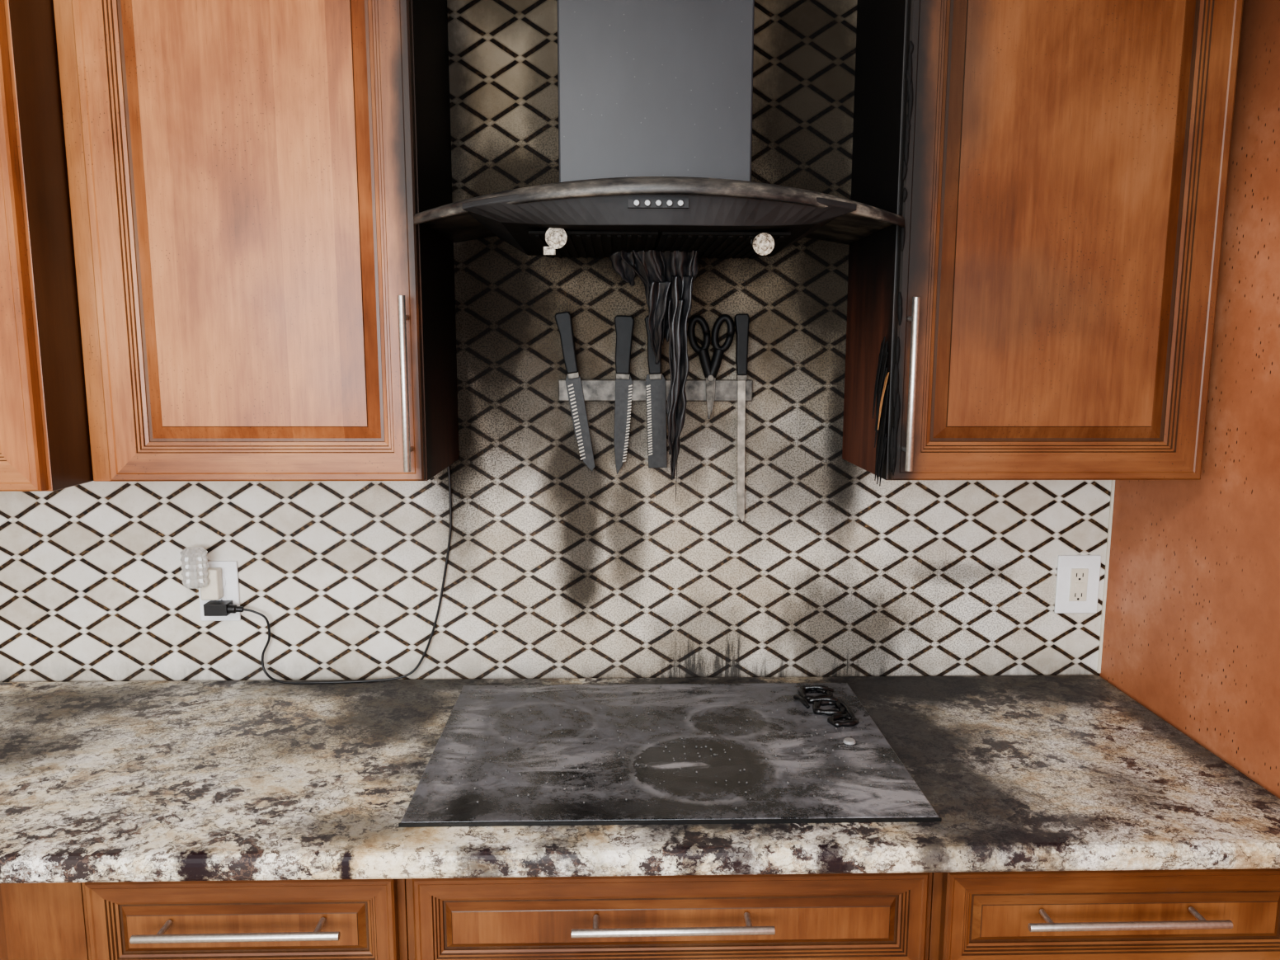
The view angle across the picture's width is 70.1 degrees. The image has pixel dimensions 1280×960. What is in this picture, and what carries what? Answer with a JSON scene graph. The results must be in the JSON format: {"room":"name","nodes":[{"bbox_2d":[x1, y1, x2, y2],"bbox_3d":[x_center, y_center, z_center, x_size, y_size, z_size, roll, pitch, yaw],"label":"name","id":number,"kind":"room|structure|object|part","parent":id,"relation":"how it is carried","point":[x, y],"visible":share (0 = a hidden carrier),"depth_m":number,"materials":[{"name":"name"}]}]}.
{"room":"fire-damaged room","nodes":[
{"label":"fire-damaged room","id":0,"kind":"room"},
{"bbox_2d":[1099,0,1279,798],"bbox_3d":[1.051,0.318,0.133,0.100,2.500,3.512,0,8,-1],"label":"wall","id":1,"kind":"structure","parent":0,"point":[1192,630],"depth_m":1.49,"materials":[{"name":"paint"}]},
{"bbox_3d":[-0.570,1.607,0.283,3.338,0.100,3.720,0,8,-1],"label":"floor","id":2,"kind":"structure","parent":0,"visible":0},
{"bbox_2d":[0,882,89,959],"bbox_3d":[-1.179,0.922,1.621,0.784,0.874,0.608,0,8,-1],"label":"drawer","id":3,"kind":"object","parent":2,"relation":"on","point":[41,920],"visible":0.02,"depth_m":1.28,"materials":[{"name":"brown wood"}]},
{"bbox_2d":[81,878,408,959],"bbox_3d":[-0.562,0.925,1.605,0.448,0.874,0.670,0,8,-1],"label":"drawer","id":4,"kind":"object","parent":2,"relation":"on","point":[325,919],"visible":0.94,"depth_m":1.27,"materials":[{"name":"brown wood"}]},
{"bbox_3d":[-0.544,0.613,1.242,0.277,0.012,0.041,0,8,-1],"label":"bar handle","id":5,"kind":"part","parent":4,"relation":"part of","materials":[{"name":"metal"}]},
{"bbox_2d":[405,872,932,959],"bbox_3d":[0.037,0.924,1.619,0.747,0.874,0.670,0,8,-1],"label":"drawer","id":6,"kind":"object","parent":2,"relation":"on","point":[821,916],"visible":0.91,"depth_m":1.28,"materials":[{"name":"brown wood"}]},
{"bbox_3d":[0.045,0.612,1.256,0.277,0.012,0.041,0,8,-1],"label":"bar handle","id":7,"kind":"part","parent":6,"relation":"part of","materials":[{"name":"metal"}]},
{"bbox_2d":[928,868,1279,959],"bbox_3d":[0.688,0.923,1.634,0.554,0.874,0.670,0,8,-1],"label":"drawer","id":8,"kind":"object","parent":2,"relation":"on","point":[1175,914],"visible":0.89,"depth_m":1.30,"materials":[{"name":"brown wood"}]},
{"bbox_2d":[0,674,1279,883],"bbox_3d":[-0.501,0.472,1.543,2.937,0.040,0.667,0,8,-1],"label":"countertop","id":9,"kind":"structure","parent":8,"relation":"on","point":[198,780],"depth_m":1.38,"materials":[{"name":"stone"}]},
{"bbox_2d":[203,465,451,683],"bbox_3d":[-0.618,0.186,1.814,0.488,0.449,0.031,0,8,-2],"label":"power cord","id":10,"kind":"object","parent":9,"relation":"on","point":[212,608],"visible":0.98,"depth_m":1.83,"materials":[{"name":"black plastic"}]},
{"bbox_2d":[398,682,941,827],"bbox_3d":[0.039,0.439,1.555,0.770,0.022,0.532,0,8,-1],"label":"electric cooktop","id":11,"kind":"object","parent":9,"relation":"in","point":[647,754],"visible":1,"depth_m":1.48,"materials":[{"name":"black glass"}]},
{"bbox_3d":[0.045,0.485,1.294,0.770,0.005,0.002,0,8,-1],"label":"trim","id":12,"kind":"part","parent":11,"relation":"part of","materials":[{"name":"black metal"}]},
{"bbox_3d":[0.675,0.612,1.271,0.281,0.012,0.041,0,8,-1],"label":"bar handle","id":13,"kind":"part","parent":8,"relation":"part of","materials":[{"name":"metal"}]},
{"bbox_3d":[-0.560,0.064,1.888,3.238,2.500,0.108,0,8,-1],"label":"wall","id":14,"kind":"structure","parent":0,"visible":0},
{"bbox_2d":[0,0,93,491],"bbox_3d":[-1.185,-0.532,1.503,0.571,1.055,0.429,0,8,-1],"label":"upper cabinet","id":15,"kind":"object","parent":14,"relation":"attached to","point":[45,445],"visible":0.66,"depth_m":1.36,"materials":[{"name":"brown wood"}]},
{"bbox_3d":[-1.133,-0.499,1.302,0.465,1.042,0.020,0,8,-1],"label":"raised panel door","id":16,"kind":"part","parent":15,"relation":"part of","materials":[{"name":"brown wood"}]},
{"bbox_2d":[52,0,459,481],"bbox_3d":[-0.626,-0.537,1.549,0.546,1.055,0.363,0,8,-1],"label":"upper cabinet","id":17,"kind":"object","parent":14,"relation":"attached to","point":[261,297],"visible":1,"depth_m":1.44,"materials":[{"name":"brown wood"}]},
{"bbox_3d":[-0.370,-0.151,1.446,0.012,0.276,0.038,0,8,-1],"label":"bar handle","id":18,"kind":"part","parent":17,"relation":"part of","materials":[{"name":"metal"}]},
{"bbox_2d":[0,0,1111,682],"bbox_3d":[-0.317,-0.371,1.770,2.558,1.605,0.012,0,8,-1],"label":"tile backsplash","id":19,"kind":"structure","parent":14,"relation":"attached to","point":[558,567],"depth_m":1.83,"materials":[{"name":"tile"}]},
{"bbox_2d":[198,560,240,621],"bbox_3d":[-0.846,0.223,1.832,0.079,0.123,0.008,0,8,-1],"label":"wall outlet","id":20,"kind":"object","parent":19,"relation":"attached to","point":[229,568],"visible":0.49,"depth_m":1.83,"materials":[{"name":"white plastic"}]},
{"bbox_2d":[179,546,223,600],"bbox_3d":[-0.865,0.185,1.797,0.064,0.108,0.050,0,8,-1],"label":"night light","id":21,"kind":"object","parent":20,"relation":"attached to","point":[196,573],"visible":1,"depth_m":1.78,"materials":[{"name":"beige plastic"}]},
{"bbox_3d":[-0.872,0.171,1.788,0.050,0.078,0.039,0,8,-1],"label":"lamp shade","id":22,"kind":"part","parent":21,"relation":"part of","materials":[{"name":"white plastic"}]},
{"bbox_2d":[558,379,752,401],"bbox_3d":[0.030,-0.176,1.792,0.380,0.042,0.016,0,8,-1],"label":"magnetic knife strip","id":23,"kind":"object","parent":19,"relation":"attached to","point":[594,390],"visible":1,"depth_m":1.78,"materials":[{"name":"metal"}]},
{"bbox_2d":[555,311,595,470],"bbox_3d":[-0.126,-0.170,1.775,0.076,0.310,0.016,0,8,-1],"label":"knife","id":24,"kind":"object","parent":23,"relation":"attached to","point":[563,319],"visible":1,"depth_m":1.78,"materials":[{"name":"metal"}]},
{"bbox_3d":[-0.142,-0.265,1.761,0.044,0.119,0.016,0,8,-1],"label":"handle","id":25,"kind":"part","parent":24,"relation":"part of","materials":[{"name":"black plastic"}]},
{"bbox_3d":[-0.117,-0.113,1.787,0.057,0.194,0.003,0,8,-1],"label":"blade","id":26,"kind":"part","parent":24,"relation":"part of","materials":[{"name":"grey metal"}]},
{"bbox_2d":[613,315,634,474],"bbox_3d":[-0.031,-0.164,1.778,0.040,0.310,0.016,0,8,-1],"label":"knife","id":27,"kind":"object","parent":23,"relation":"attached to","point":[623,324],"visible":1,"depth_m":1.78,"materials":[{"name":"metal"}]},
{"bbox_3d":[-0.033,-0.108,1.789,0.037,0.198,0.003,0,8,-1],"label":"blade","id":28,"kind":"part","parent":27,"relation":"part of","materials":[{"name":"grey metal"}]},
{"bbox_3d":[-0.030,-0.261,1.764,0.039,0.113,0.016,0,8,-1],"label":"handle","id":29,"kind":"part","parent":27,"relation":"part of","materials":[{"name":"black plastic"}]},
{"bbox_2d":[644,315,667,468],"bbox_3d":[0.031,-0.170,1.779,0.045,0.297,0.016,0,8,-1],"label":"knife","id":30,"kind":"object","parent":23,"relation":"hanging from","point":[655,380],"visible":0.94,"depth_m":1.79,"materials":[{"name":"metal"}]},
{"bbox_3d":[0.026,-0.261,1.766,0.034,0.112,0.016,0,8,-1],"label":"handle","id":31,"kind":"part","parent":30,"relation":"part of","materials":[{"name":"black plastic"}]},
{"bbox_3d":[0.032,-0.115,1.790,0.043,0.185,0.003,0,8,-1],"label":"blade","id":32,"kind":"part","parent":30,"relation":"part of","materials":[{"name":"grey metal"}]},
{"bbox_2d":[687,314,734,418],"bbox_3d":[0.137,-0.219,1.771,0.091,0.202,0.022,0,8,-1],"label":"scissors","id":33,"kind":"object","parent":23,"relation":"attached to","point":[710,369],"visible":1,"depth_m":1.76,"materials":[{"name":"metal"}]},
{"bbox_2d":[734,313,749,522],"bbox_3d":[0.197,-0.118,1.790,0.028,0.410,0.016,0,8,-1],"label":"bread knife","id":34,"kind":"object","parent":23,"relation":"hanging from","point":[741,320],"visible":1,"depth_m":1.78,"materials":[{"name":"metal"}]},
{"bbox_3d":[0.200,-0.060,1.802,0.019,0.292,0.003,0,8,-1],"label":"blade","id":35,"kind":"part","parent":34,"relation":"part of","materials":[{"name":"silver metal"}]},
{"bbox_3d":[0.197,-0.262,1.769,0.028,0.118,0.016,0,8,-1],"label":"handle","id":36,"kind":"part","parent":34,"relation":"part of","materials":[{"name":"black plastic"}]},
{"bbox_2d":[1054,555,1101,613],"bbox_3d":[0.898,0.214,1.871,0.088,0.122,0.010,0,8,-1],"label":"wall outlet","id":37,"kind":"object","parent":19,"relation":"attached to","point":[1077,585],"visible":1,"depth_m":1.87,"materials":[{"name":"white plastic"}]},
{"bbox_2d":[413,0,905,501],"bbox_3d":[0.030,-0.536,1.499,0.759,1.199,0.492,0,8,-1],"label":"range hood","id":38,"kind":"object","parent":14,"relation":"attached to","point":[656,96],"visible":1,"depth_m":1.43,"materials":[{"name":"black metal"}]},
{"bbox_2d":[545,227,567,249],"bbox_3d":[-0.126,-0.365,1.382,0.033,0.033,0.051,0,8,-1],"label":"lamp","id":39,"kind":"object","parent":38,"relation":"on","point":[556,237],"depth_m":1.36,"materials":[{"name":"white glass"}]},
{"bbox_3d":[0.026,-0.392,1.293,0.086,0.013,0.008,0,8,-1],"label":"button plate","id":40,"kind":"part","parent":38,"relation":"part of","materials":[{"name":"grey metal"}]},
{"bbox_2d":[750,232,774,255],"bbox_3d":[0.185,-0.359,1.390,0.033,0.037,0.050,0,8,-1],"label":"lamp","id":41,"kind":"object","parent":38,"relation":"attached to","point":[763,243],"depth_m":1.37,"materials":[{"name":"white glass"}]},
{"bbox_2d":[842,0,1243,485],"bbox_3d":[0.667,-0.534,1.580,0.554,1.064,0.363,0,8,-1],"label":"upper cabinet","id":42,"kind":"object","parent":14,"relation":"attached to","point":[1042,307],"visible":0.99,"depth_m":1.47,"materials":[{"name":"brown wood"}]},
{"bbox_3d":[0.433,-0.153,1.465,0.012,0.276,0.038,0,8,-1],"label":"bar handle","id":43,"kind":"part","parent":42,"relation":"part of","materials":[{"name":"metal"}]},
{"bbox_2d":[1096,480,1115,672],"bbox_3d":[0.957,0.170,1.870,0.006,0.469,0.004,0,8,-1],"label":"trim","id":44,"kind":"structure","parent":14,"relation":"attached to","point":[1112,486],"depth_m":1.87,"materials":[{"name":"beige plastic"}]}
]}

